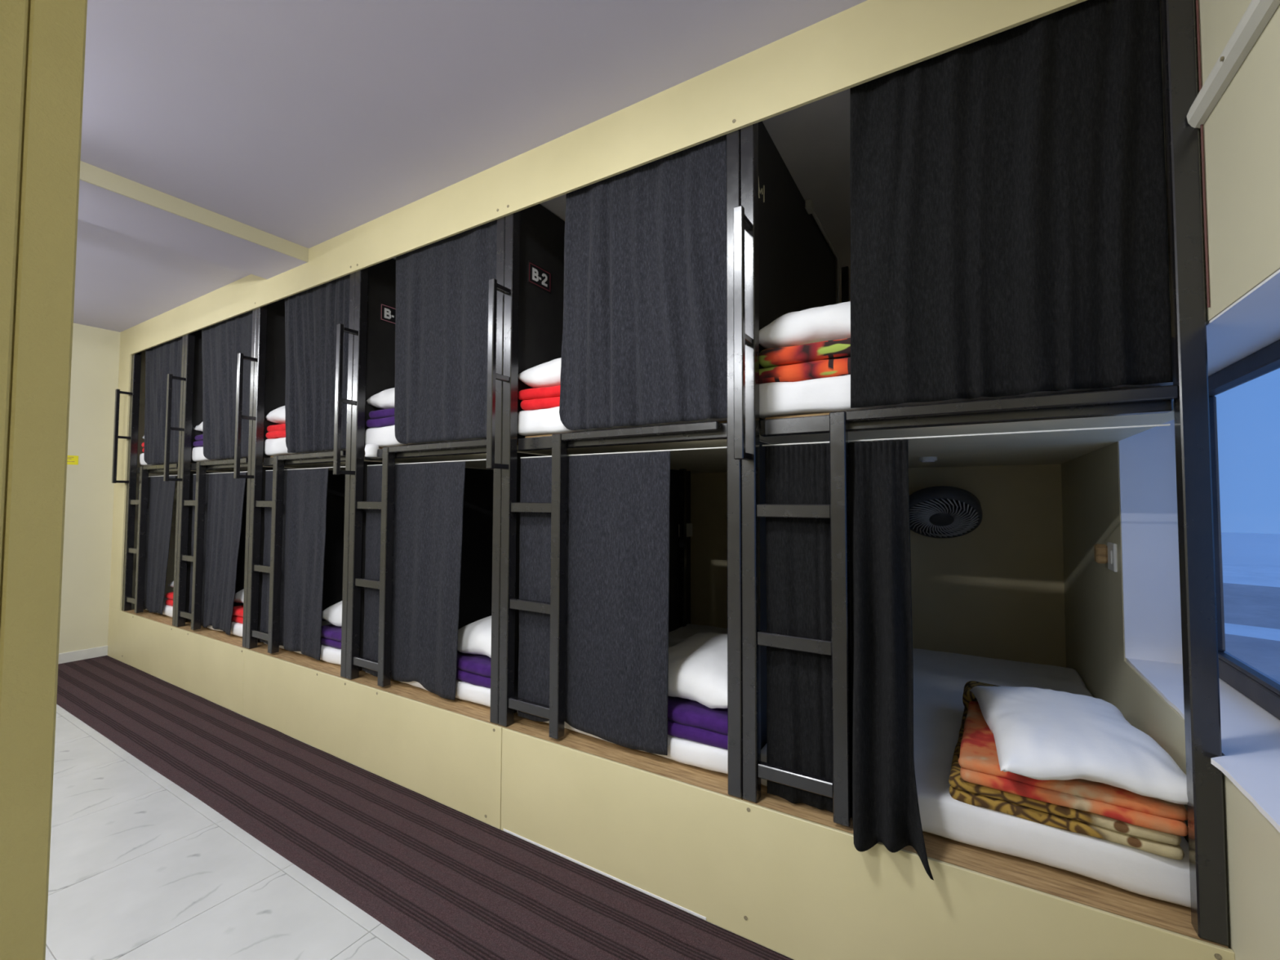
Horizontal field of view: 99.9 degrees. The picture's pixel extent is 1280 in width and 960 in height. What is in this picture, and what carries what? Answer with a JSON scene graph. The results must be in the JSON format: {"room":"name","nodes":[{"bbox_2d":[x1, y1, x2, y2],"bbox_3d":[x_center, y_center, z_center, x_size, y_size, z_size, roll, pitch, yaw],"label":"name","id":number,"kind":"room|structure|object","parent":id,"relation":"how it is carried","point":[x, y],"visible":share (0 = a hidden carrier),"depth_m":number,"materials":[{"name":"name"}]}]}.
{"room":"dormitory","nodes":[
{"label":"dormitory","id":0,"kind":"room"},
{"bbox_2d":[0,0,87,959],"bbox_3d":[-0.630,-0.050,0.139,0.120,2.750,0.653,-1,-3,31],"label":"pillar","id":1,"kind":"structure","parent":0,"point":[42,42],"depth_m":0.37,"materials":[{"name":"paint"}]},
{"bbox_2d":[58,323,177,653],"bbox_3d":[-4.917,0.081,4.043,0.200,2.750,6.100,-1,-3,31],"label":"wall","id":2,"kind":"structure","parent":0,"point":[95,366],"depth_m":4.46,"materials":[{"name":"beige paint"}]},
{"bbox_2d":[66,455,78,464],"bbox_3d":[-4.613,-0.162,4.357,0.002,0.074,0.095,-1,-3,31],"label":"warning sticker","id":3,"kind":"object","parent":2,"relation":"attached to","point":[71,460],"visible":0.64,"depth_m":4.37,"materials":[{"name":"yellow paper"}]},
{"bbox_2d":[57,645,107,663],"bbox_3d":[-5.391,1.374,3.014,0.012,0.085,3.538,-1,-3,31],"label":"baseboard","id":4,"kind":"structure","parent":2,"relation":"attached to","point":[75,655],"depth_m":4.39,"materials":[{"name":"wood"}]},
{"bbox_2d":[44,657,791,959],"bbox_3d":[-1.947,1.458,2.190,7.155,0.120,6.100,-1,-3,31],"label":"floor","id":5,"kind":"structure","parent":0,"point":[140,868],"depth_m":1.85,"materials":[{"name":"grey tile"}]},
{"bbox_2d":[56,655,793,959],"bbox_3d":[-1.769,1.409,2.573,6.635,0.007,0.535,-1,-3,31],"label":"carpet","id":6,"kind":"object","parent":5,"relation":"on","point":[454,885],"visible":0.88,"depth_m":2.04,"materials":[{"name":"brown carpet"}]},
{"bbox_2d":[73,0,866,332],"bbox_3d":[-1.936,-1.425,2.299,7.155,0.150,6.100,-1,-3,31],"label":"ceiling","id":7,"kind":"structure","parent":0,"point":[306,123],"depth_m":1.89,"materials":[{"name":"paint"}]},
{"bbox_2d":[107,0,1235,959],"bbox_3d":[-1.069,0.085,3.781,6.655,2.749,2.164,-1,-3,31],"label":"wall","id":8,"kind":"structure","parent":0,"point":[797,888],"depth_m":1.86,"materials":[{"name":"beige paint"}]},
{"bbox_2d":[111,335,247,626],"bbox_3d":[-3.265,-0.027,5.065,1.054,2.284,2.249,-1,-3,31],"label":"bunk bed","id":9,"kind":"object","parent":8,"relation":"attached to","point":[174,468],"visible":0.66,"depth_m":4.37,"materials":[{"name":"black paint"}]},
{"bbox_2d":[134,475,176,614],"bbox_3d":[-3.858,0.512,4.273,0.744,1.078,0.020,-1,-3,31],"label":"curtain","id":10,"kind":"object","parent":9,"relation":"hanging from","point":[161,493],"visible":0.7,"depth_m":4.25,"materials":[{"name":"grey fabric"}]},
{"bbox_2d":[139,453,177,466],"bbox_3d":[-3.320,-0.152,4.942,1.005,0.120,1.673,-1,-3,31],"label":"mattress","id":11,"kind":"object","parent":9,"relation":"on","point":[142,461],"visible":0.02,"depth_m":4.44,"materials":[{"name":"white fabric"}]},
{"bbox_2d":[141,442,144,452],"bbox_3d":[-3.839,-0.264,4.620,0.444,0.097,0.566,-1,-3,31],"label":"blanket","id":12,"kind":"object","parent":11,"relation":"on","point":[143,443],"visible":0.04,"depth_m":4.47,"materials":[{"name":"red fabric"}]},
{"bbox_2d":[143,336,182,464],"bbox_3d":[-3.710,-0.620,4.189,0.787,0.988,0.034,-1,-3,32],"label":"curtain","id":13,"kind":"object","parent":9,"relation":"hanging from","point":[163,359],"visible":0.75,"depth_m":4.20,"materials":[{"name":"grey fabric"}]},
{"bbox_2d":[145,595,191,622],"bbox_3d":[-3.333,1.044,4.919,1.039,0.094,1.644,-1,-3,31],"label":"mattress","id":14,"kind":"object","parent":9,"relation":"on","point":[167,609],"visible":0.02,"depth_m":4.17,"materials":[{"name":"white fabric"}]},
{"bbox_2d":[164,591,173,605],"bbox_3d":[-3.386,0.934,4.340,0.444,0.104,0.575,-1,-3,31],"label":"blanket","id":15,"kind":"object","parent":14,"relation":"on","point":[169,596],"visible":0.08,"depth_m":4.17,"materials":[{"name":"red fabric"}]},
{"bbox_2d":[168,581,173,587],"bbox_3d":[-3.366,0.800,4.362,0.420,0.172,0.600,-1,-3,33],"label":"pillow","id":16,"kind":"object","parent":15,"relation":"on","point":[171,584],"visible":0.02,"depth_m":4.22,"materials":[{"name":"white fabric"}]},
{"bbox_2d":[77,160,308,279],"bbox_3d":[-3.004,-1.337,1.684,0.471,0.078,3.550,-1,-3,31],"label":"beam","id":17,"kind":"structure","parent":8,"relation":"attached to","point":[106,199],"depth_m":2.69,"materials":[{"name":"paint"}]},
{"bbox_2d":[163,308,342,648],"bbox_3d":[-2.359,-0.047,4.518,1.076,2.289,2.249,-1,-3,31],"label":"bunk bed","id":18,"kind":"object","parent":8,"relation":"attached to","point":[192,416],"visible":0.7,"depth_m":3.87,"materials":[{"name":"black paint"}]},
{"bbox_2d":[188,471,246,635],"bbox_3d":[-2.925,0.493,3.710,0.811,1.076,0.024,-1,-3,31],"label":"curtain","id":19,"kind":"object","parent":18,"relation":"hanging from","point":[224,494],"visible":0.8,"depth_m":3.67,"materials":[{"name":"grey fabric"}]},
{"bbox_2d":[191,446,248,462],"bbox_3d":[-2.426,-0.169,4.402,1.061,0.121,1.671,-1,-3,31],"label":"mattress","id":20,"kind":"object","parent":18,"relation":"on","point":[197,455],"visible":0.03,"depth_m":3.90,"materials":[{"name":"white fabric"}]},
{"bbox_2d":[193,434,203,447],"bbox_3d":[-2.965,-0.281,4.090,0.441,0.096,0.568,-1,-3,31],"label":"blanket","id":21,"kind":"object","parent":20,"relation":"on","point":[199,438],"visible":0.08,"depth_m":3.92,"materials":[{"name":"purple fabric"}]},
{"bbox_2d":[192,422,202,431],"bbox_3d":[-2.957,-0.403,4.106,0.450,0.164,0.580,-1,-3,31],"label":"pillow","id":22,"kind":"object","parent":21,"relation":"on","point":[199,428],"visible":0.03,"depth_m":3.96,"materials":[{"name":"white fabric"}]},
{"bbox_2d":[207,621,242,636],"bbox_3d":[-2.422,1.028,4.368,1.054,0.094,1.648,-1,-3,31],"label":"mattress","id":23,"kind":"object","parent":18,"relation":"on","point":[236,627],"visible":0.02,"depth_m":3.58,"materials":[{"name":"white fabric"}]},
{"bbox_2d":[231,604,243,623],"bbox_3d":[-2.475,0.916,3.785,0.447,0.105,0.580,-1,-3,31],"label":"blanket","id":24,"kind":"object","parent":23,"relation":"on","point":[237,612],"visible":0.13,"depth_m":3.59,"materials":[{"name":"red fabric"}]},
{"bbox_2d":[234,588,244,603],"bbox_3d":[-2.450,0.782,3.809,0.420,0.171,0.600,-1,-3,31],"label":"pillow","id":25,"kind":"object","parent":24,"relation":"on","point":[238,597],"visible":0.03,"depth_m":3.64,"materials":[{"name":"white fabric"}]},
{"bbox_2d":[201,310,252,459],"bbox_3d":[-2.808,-0.637,3.647,0.822,0.988,0.036,-1,-3,31],"label":"curtain","id":26,"kind":"object","parent":18,"relation":"hanging from","point":[222,342],"visible":0.79,"depth_m":3.64,"materials":[{"name":"grey fabric"}]},
{"bbox_2d":[233,271,493,678],"bbox_3d":[-1.441,-0.065,3.963,1.082,2.289,2.249,-1,-3,31],"label":"bunk bed","id":27,"kind":"object","parent":8,"relation":"attached to","point":[269,359],"visible":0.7,"depth_m":3.33,"materials":[{"name":"black paint"}]},
{"bbox_2d":[259,467,328,660],"bbox_3d":[-2.055,0.476,3.184,0.705,1.074,0.029,-1,-3,31],"label":"curtain","id":28,"kind":"object","parent":27,"relation":"hanging from","point":[305,491],"visible":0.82,"depth_m":3.13,"materials":[{"name":"grey fabric"}]},
{"bbox_2d":[264,619,341,664],"bbox_3d":[-1.506,1.010,3.813,1.057,0.093,1.647,-1,-3,31],"label":"mattress","id":29,"kind":"object","parent":27,"relation":"on","point":[327,653],"visible":0.04,"depth_m":3.00,"materials":[{"name":"white fabric"}]},
{"bbox_2d":[320,623,342,649],"bbox_3d":[-1.552,0.898,3.226,0.440,0.104,0.581,-1,-3,31],"label":"blanket","id":30,"kind":"object","parent":29,"relation":"on","point":[331,636],"visible":0.1,"depth_m":3.01,"materials":[{"name":"purple fabric"}]},
{"bbox_2d":[321,600,342,626],"bbox_3d":[-1.531,0.765,3.252,0.420,0.171,0.600,-1,-2,29],"label":"pillow","id":31,"kind":"object","parent":30,"relation":"on","point":[333,614],"visible":0.09,"depth_m":3.06,"materials":[{"name":"white fabric"}]},
{"bbox_2d":[264,436,346,456],"bbox_3d":[-1.509,-0.187,3.846,1.060,0.120,1.674,-1,-3,31],"label":"mattress","id":32,"kind":"object","parent":27,"relation":"on","point":[273,446],"visible":0.05,"depth_m":3.31,"materials":[{"name":"white fabric"}]},
{"bbox_2d":[266,422,285,439],"bbox_3d":[-2.052,-0.298,3.539,0.444,0.098,0.567,-1,-3,31],"label":"blanket","id":33,"kind":"object","parent":32,"relation":"on","point":[275,431],"visible":0.12,"depth_m":3.34,"materials":[{"name":"red fabric"}]},
{"bbox_2d":[264,405,285,423],"bbox_3d":[-2.041,-0.420,3.553,0.450,0.163,0.580,-1,-2,29],"label":"pillow","id":34,"kind":"object","parent":33,"relation":"on","point":[278,415],"visible":0.07,"depth_m":3.38,"materials":[{"name":"white fabric"}]},
{"bbox_2d":[284,274,350,453],"bbox_3d":[-1.852,-0.656,3.066,0.735,0.988,0.038,-1,-3,31],"label":"curtain","id":35,"kind":"object","parent":27,"relation":"hanging from","point":[313,316],"visible":0.77,"depth_m":3.07,"materials":[{"name":"grey fabric"}]},
{"bbox_2d":[333,216,706,724],"bbox_3d":[-0.516,-0.082,3.403,1.094,2.289,2.249,-1,-3,31],"label":"bunk bed","id":36,"kind":"object","parent":8,"relation":"attached to","point":[374,344],"visible":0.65,"depth_m":2.77,"materials":[{"name":"black paint"}]},
{"bbox_2d":[364,444,378,457],"bbox_3d":[-1.380,-0.150,2.772,0.068,0.067,0.068,-1,-3,31],"label":"roll","id":37,"kind":"object","parent":36,"relation":"on","point":[371,450],"visible":0.9,"depth_m":2.75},
{"bbox_2d":[379,302,395,324],"bbox_3d":[-1.387,-0.922,3.016,0.003,0.098,0.150,-1,-3,31],"label":"number sign","id":38,"kind":"object","parent":36,"relation":"attached to","point":[387,313],"visible":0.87,"depth_m":2.99,"materials":[{"name":"black plastic"}]},
{"bbox_2d":[362,461,465,700],"bbox_3d":[-1.115,0.460,2.619,0.748,1.079,0.020,-1,-3,31],"label":"curtain","id":39,"kind":"object","parent":36,"relation":"hanging from","point":[428,497],"visible":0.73,"depth_m":2.57,"materials":[{"name":"grey fabric"}]},
{"bbox_2d":[364,425,486,448],"bbox_3d":[-0.582,-0.204,3.287,1.074,0.119,1.673,-1,-3,31],"label":"mattress","id":40,"kind":"object","parent":36,"relation":"on","point":[383,436],"visible":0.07,"depth_m":2.75,"materials":[{"name":"white fabric"}]},
{"bbox_2d":[365,408,395,427],"bbox_3d":[-1.130,-0.316,2.982,0.444,0.097,0.566,-1,-3,31],"label":"blanket","id":41,"kind":"object","parent":40,"relation":"on","point":[385,417],"visible":0.09,"depth_m":2.79,"materials":[{"name":"purple fabric"}]},
{"bbox_2d":[365,387,394,408],"bbox_3d":[-1.122,-0.438,2.997,0.450,0.162,0.580,-1,-3,33],"label":"pillow","id":42,"kind":"object","parent":41,"relation":"on","point":[384,399],"visible":0.12,"depth_m":2.83,"materials":[{"name":"white fabric"}]},
{"bbox_2d":[365,671,490,706],"bbox_3d":[-0.579,0.992,3.255,1.068,0.094,1.645,-1,-3,31],"label":"mattress","id":43,"kind":"object","parent":36,"relation":"on","point":[479,695],"visible":0.05,"depth_m":2.40,"materials":[{"name":"white fabric"}]},
{"bbox_2d":[456,650,490,688],"bbox_3d":[-0.624,0.881,2.667,0.446,0.106,0.579,-1,-3,31],"label":"blanket","id":44,"kind":"object","parent":43,"relation":"on","point":[472,668],"visible":0.22,"depth_m":2.43,"materials":[{"name":"purple fabric"}]},
{"bbox_2d":[457,615,491,657],"bbox_3d":[-0.600,0.747,2.689,0.420,0.171,0.600,-1,-3,33],"label":"pillow","id":45,"kind":"object","parent":44,"relation":"on","point":[474,637],"visible":0.2,"depth_m":2.49,"materials":[{"name":"white fabric"}]},
{"bbox_2d":[394,219,497,444],"bbox_3d":[-0.917,-0.674,2.500,0.725,0.988,0.030,-1,-3,31],"label":"curtain","id":46,"kind":"object","parent":36,"relation":"hanging from","point":[442,286],"visible":0.86,"depth_m":2.50,"materials":[{"name":"grey fabric"}]},
{"bbox_2d":[485,128,774,799],"bbox_3d":[0.397,-0.100,2.851,1.052,2.289,2.249,-1,-3,31],"label":"bunk bed","id":47,"kind":"object","parent":8,"relation":"attached to","point":[533,316],"visible":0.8,"depth_m":2.16,"materials":[{"name":"black paint"}]},
{"bbox_2d":[528,260,551,293],"bbox_3d":[-0.456,-0.923,2.452,0.003,0.098,0.154,-1,-3,31],"label":"number sign","id":48,"kind":"object","parent":47,"relation":"attached to","point":[538,277],"visible":1,"depth_m":2.45,"materials":[{"name":"black plastic"}]},
{"bbox_2d":[517,450,670,755],"bbox_3d":[-0.199,0.437,2.064,0.713,1.068,0.016,-1,-3,31],"label":"curtain","id":49,"kind":"object","parent":47,"relation":"hanging from","point":[617,534],"visible":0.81,"depth_m":2.02,"materials":[{"name":"grey fabric"}]},
{"bbox_2d":[515,623,728,774],"bbox_3d":[0.332,0.975,2.701,1.025,0.094,1.647,-1,-3,31],"label":"mattress","id":50,"kind":"object","parent":47,"relation":"on","point":[699,754],"visible":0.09,"depth_m":1.86,"materials":[{"name":"white fabric"}]},
{"bbox_2d":[667,696,727,749],"bbox_3d":[0.276,0.864,2.120,0.439,0.104,0.582,-1,-3,31],"label":"blanket","id":51,"kind":"object","parent":50,"relation":"on","point":[688,719],"visible":0.14,"depth_m":1.86,"materials":[{"name":"purple fabric"}]},
{"bbox_2d":[667,631,727,708],"bbox_3d":[0.295,0.730,2.148,0.420,0.170,0.600,-1,-3,31],"label":"pillow","id":52,"kind":"object","parent":51,"relation":"on","point":[698,664],"visible":0.59,"depth_m":1.94,"materials":[{"name":"white fabric"}]},
{"bbox_2d":[517,405,759,436],"bbox_3d":[0.330,-0.222,2.736,1.032,0.119,1.672,-1,-3,31],"label":"mattress","id":53,"kind":"object","parent":47,"relation":"on","point":[546,420],"visible":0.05,"depth_m":2.20,"materials":[{"name":"white fabric"}]},
{"bbox_2d":[517,384,559,410],"bbox_3d":[-0.199,-0.334,2.420,0.443,0.096,0.562,-1,-3,31],"label":"blanket","id":54,"kind":"object","parent":53,"relation":"on","point":[548,396],"visible":0.14,"depth_m":2.23,"materials":[{"name":"red fabric"}]},
{"bbox_2d":[518,357,560,388],"bbox_3d":[-0.191,-0.455,2.433,0.450,0.161,0.580,-1,-3,31],"label":"pillow","id":55,"kind":"object","parent":54,"relation":"on","point":[548,373],"visible":0.14,"depth_m":2.26,"materials":[{"name":"white fabric"}]},
{"bbox_2d":[559,134,726,430],"bbox_3d":[-0.015,-0.691,1.955,0.710,0.988,0.040,-1,-3,31],"label":"curtain","id":56,"kind":"object","parent":47,"relation":"hanging from","point":[644,342],"visible":0.94,"depth_m":1.93,"materials":[{"name":"grey fabric"}]},
{"bbox_2d":[678,523,692,537],"bbox_3d":[0.311,0.166,3.658,0.033,0.440,0.160,-1,-3,31],"label":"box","id":57,"kind":"object","parent":47,"relation":"attached to","point":[689,526],"visible":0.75,"depth_m":3.66,"materials":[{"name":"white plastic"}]},
{"bbox_2d":[690,297,1066,666],"bbox_3d":[-0.457,0.126,4.792,6.655,2.750,0.200,-1,-3,31],"label":"wall","id":58,"kind":"structure","parent":0,"point":[995,590],"depth_m":3.17,"materials":[{"name":"beige paint"}]},
{"bbox_2d":[909,485,982,537],"bbox_3d":[1.757,0.193,3.141,0.407,0.309,0.360,-1,-3,31],"label":"wall fan","id":59,"kind":"object","parent":58,"relation":"attached to","point":[931,514],"visible":0.96,"depth_m":3.08,"materials":[{"name":"grey plastic"}]},
{"bbox_2d":[1061,0,1279,959],"bbox_3d":[0.966,-0.031,0.486,0.241,2.750,6.100,-1,-3,31],"label":"wall","id":60,"kind":"structure","parent":0,"point":[1242,132],"depth_m":1.10,"materials":[{"name":"beige paint"}]},
{"bbox_2d":[733,0,1228,948],"bbox_3d":[1.299,-0.117,2.306,1.068,2.289,2.249,-1,-3,31],"label":"bunk bed","id":61,"kind":"object","parent":60,"relation":"attached to","point":[784,263],"visible":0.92,"depth_m":1.48,"materials":[{"name":"black paint"}]},
{"bbox_2d":[758,178,764,202],"bbox_3d":[0.426,-1.016,1.893,0.004,0.072,0.068,-1,-3,31],"label":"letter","id":62,"kind":"object","parent":61,"relation":"attached to","point":[759,191],"visible":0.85,"depth_m":1.90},
{"bbox_2d":[804,199,839,303],"bbox_3d":[0.928,-0.772,2.689,0.028,0.957,0.677,-1,-3,31],"label":"cable conduit","id":63,"kind":"object","parent":61,"relation":"attached to","point":[809,205],"visible":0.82,"depth_m":2.74,"materials":[{"name":"black plastic"}]},
{"bbox_2d":[764,440,933,879],"bbox_3d":[0.563,0.442,1.526,0.461,1.109,0.145,-1,-3,31],"label":"curtain","id":64,"kind":"object","parent":61,"relation":"hanging from","point":[885,807],"visible":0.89,"depth_m":1.54,"materials":[{"name":"black fabric"}]},
{"bbox_2d":[919,456,937,462],"bbox_3d":[1.369,-0.097,2.559,0.076,0.022,0.076,-1,-3,31],"label":"lamp","id":65,"kind":"object","parent":61,"relation":"attached to","point":[929,459],"visible":1,"depth_m":2.53,"materials":[{"name":"white plastic"}]},
{"bbox_2d":[759,345,1173,419],"bbox_3d":[1.234,-0.240,2.188,1.049,0.119,1.673,-1,-3,31],"label":"mattress","id":66,"kind":"object","parent":61,"relation":"on","point":[827,393],"visible":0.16,"depth_m":1.64,"materials":[{"name":"white fabric"}]},
{"bbox_2d":[759,337,850,384],"bbox_3d":[0.693,-0.362,1.878,0.443,0.117,0.568,-1,-3,31],"label":"blanket","id":67,"kind":"object","parent":66,"relation":"on","point":[783,364],"visible":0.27,"depth_m":1.67,"materials":[{"name":"orange fabric"}]},
{"bbox_2d":[759,301,850,349],"bbox_3d":[0.704,-0.495,1.893,0.450,0.161,0.580,-1,-2,29],"label":"pillow","id":68,"kind":"object","parent":67,"relation":"on","point":[833,322],"visible":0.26,"depth_m":1.70,"materials":[{"name":"white fabric"}]},
{"bbox_2d":[760,647,1191,908],"bbox_3d":[1.240,0.945,2.163,1.048,0.120,1.668,-1,-3,31],"label":"mattress","id":69,"kind":"object","parent":61,"relation":"on","point":[940,679],"visible":0.24,"depth_m":1.44,"materials":[{"name":"white fabric"}]},
{"bbox_2d":[947,681,1183,858],"bbox_3d":[1.224,0.802,1.623,0.467,0.145,0.716,-1,-3,35],"label":"blanket","id":70,"kind":"object","parent":69,"relation":"on","point":[1104,828],"visible":0.31,"depth_m":1.33,"materials":[{"name":"fabric"}]},
{"bbox_2d":[959,700,1188,836],"bbox_3d":[1.181,0.779,1.531,0.448,0.064,0.540,-1,-3,34],"label":"blanket","id":71,"kind":"object","parent":70,"relation":"on","point":[979,762],"visible":0.49,"depth_m":1.32,"materials":[{"name":"orange fabric"}]},
{"bbox_2d":[969,685,1188,804],"bbox_3d":[1.196,0.700,1.522,0.390,0.107,0.640,-1,-2,25],"label":"pillow","id":72,"kind":"object","parent":71,"relation":"on","point":[1039,734],"visible":0.99,"depth_m":1.34,"materials":[{"name":"white fabric"}]},
{"bbox_2d":[849,0,1173,408],"bbox_3d":[0.901,-0.708,1.398,0.684,0.988,0.040,-1,-3,31],"label":"curtain","id":73,"kind":"object","parent":61,"relation":"hanging from","point":[1009,228],"visible":0.98,"depth_m":1.37,"materials":[{"name":"black fabric"}]},
{"bbox_2d":[1093,542,1118,572],"bbox_3d":[1.698,0.278,1.963,0.044,0.100,0.135,-1,-3,31],"label":"box","id":74,"kind":"object","parent":60,"relation":"attached to","point":[1103,553],"visible":1,"depth_m":1.98,"materials":[{"name":"white plastic"}]},
{"bbox_2d":[1109,550,1112,564],"bbox_3d":[1.686,0.276,1.927,0.004,0.050,0.020,-1,-3,31],"label":"switch","id":75,"kind":"object","parent":74,"relation":"attached to","point":[1110,551],"depth_m":1.92,"materials":[{"name":"white plastic"}]},
{"bbox_2d":[1118,269,1279,832],"bbox_3d":[1.236,0.116,0.956,0.266,0.936,1.992,-1,-3,31],"label":"window","id":76,"kind":"structure","parent":60,"relation":"in","point":[1243,340],"depth_m":1.69,"materials":[{"name":"white paint"}]},
{"bbox_2d":[1195,0,1209,307],"bbox_3d":[1.220,-0.750,1.168,0.004,0.760,0.005,-1,-3,31],"label":"cable","id":77,"kind":"object","parent":60,"relation":"attached to","point":[1197,1],"visible":1,"depth_m":1.17,"materials":[{"name":"plastic"}]},
{"bbox_2d":[1186,0,1279,128],"bbox_3d":[0.336,-0.848,-0.268,0.028,0.060,3.404,-1,-3,31],"label":"pipe","id":78,"kind":"object","parent":60,"relation":"attached to","point":[1258,13],"visible":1,"depth_m":1.00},
{"label":"outside","id":79,"kind":"structure","parent":0,"visible":0},
{"bbox_2d":[1223,633,1279,684],"bbox_3d":[19.018,7.802,-7.935,40.500,2.625,75.574,-1,-3,31],"label":"ground","id":80,"kind":"structure","parent":79,"point":[1262,655],"depth_m":25.14,"materials":[{"name":"blue"}]},
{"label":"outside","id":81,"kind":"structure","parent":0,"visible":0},
{"bbox_2d":[1221,532,1279,564],"bbox_3d":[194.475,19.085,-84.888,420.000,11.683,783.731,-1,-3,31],"label":"hills","id":82,"kind":"structure","parent":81,"point":[1246,548],"depth_m":228.54,"materials":[{"name":"blue"}]},
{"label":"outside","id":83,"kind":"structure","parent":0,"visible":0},
{"bbox_2d":[1224,622,1279,640],"bbox_3d":[29.814,7.236,-8.316,40.518,0.751,98.524,0,-2,16],"label":"terrain","id":84,"kind":"structure","parent":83,"point":[1268,633],"depth_m":31.36,"materials":[{"name":"blue"}]},
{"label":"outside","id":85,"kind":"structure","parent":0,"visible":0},
{"bbox_2d":[1222,582,1279,629],"bbox_3d":[38.203,9.590,-16.371,82.000,3.565,153.014,-1,-3,31],"label":"terrain","id":86,"kind":"structure","parent":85,"point":[1257,606],"depth_m":48.22,"materials":[{"name":"blue"}]},
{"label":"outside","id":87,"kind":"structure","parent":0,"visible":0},
{"bbox_2d":[1222,561,1279,586],"bbox_3d":[69.647,10.174,-30.106,150.000,0.485,279.904,-1,-3,31],"label":"terrain","id":88,"kind":"structure","parent":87,"point":[1241,573],"depth_m":83.47,"materials":[{"name":"blue"}]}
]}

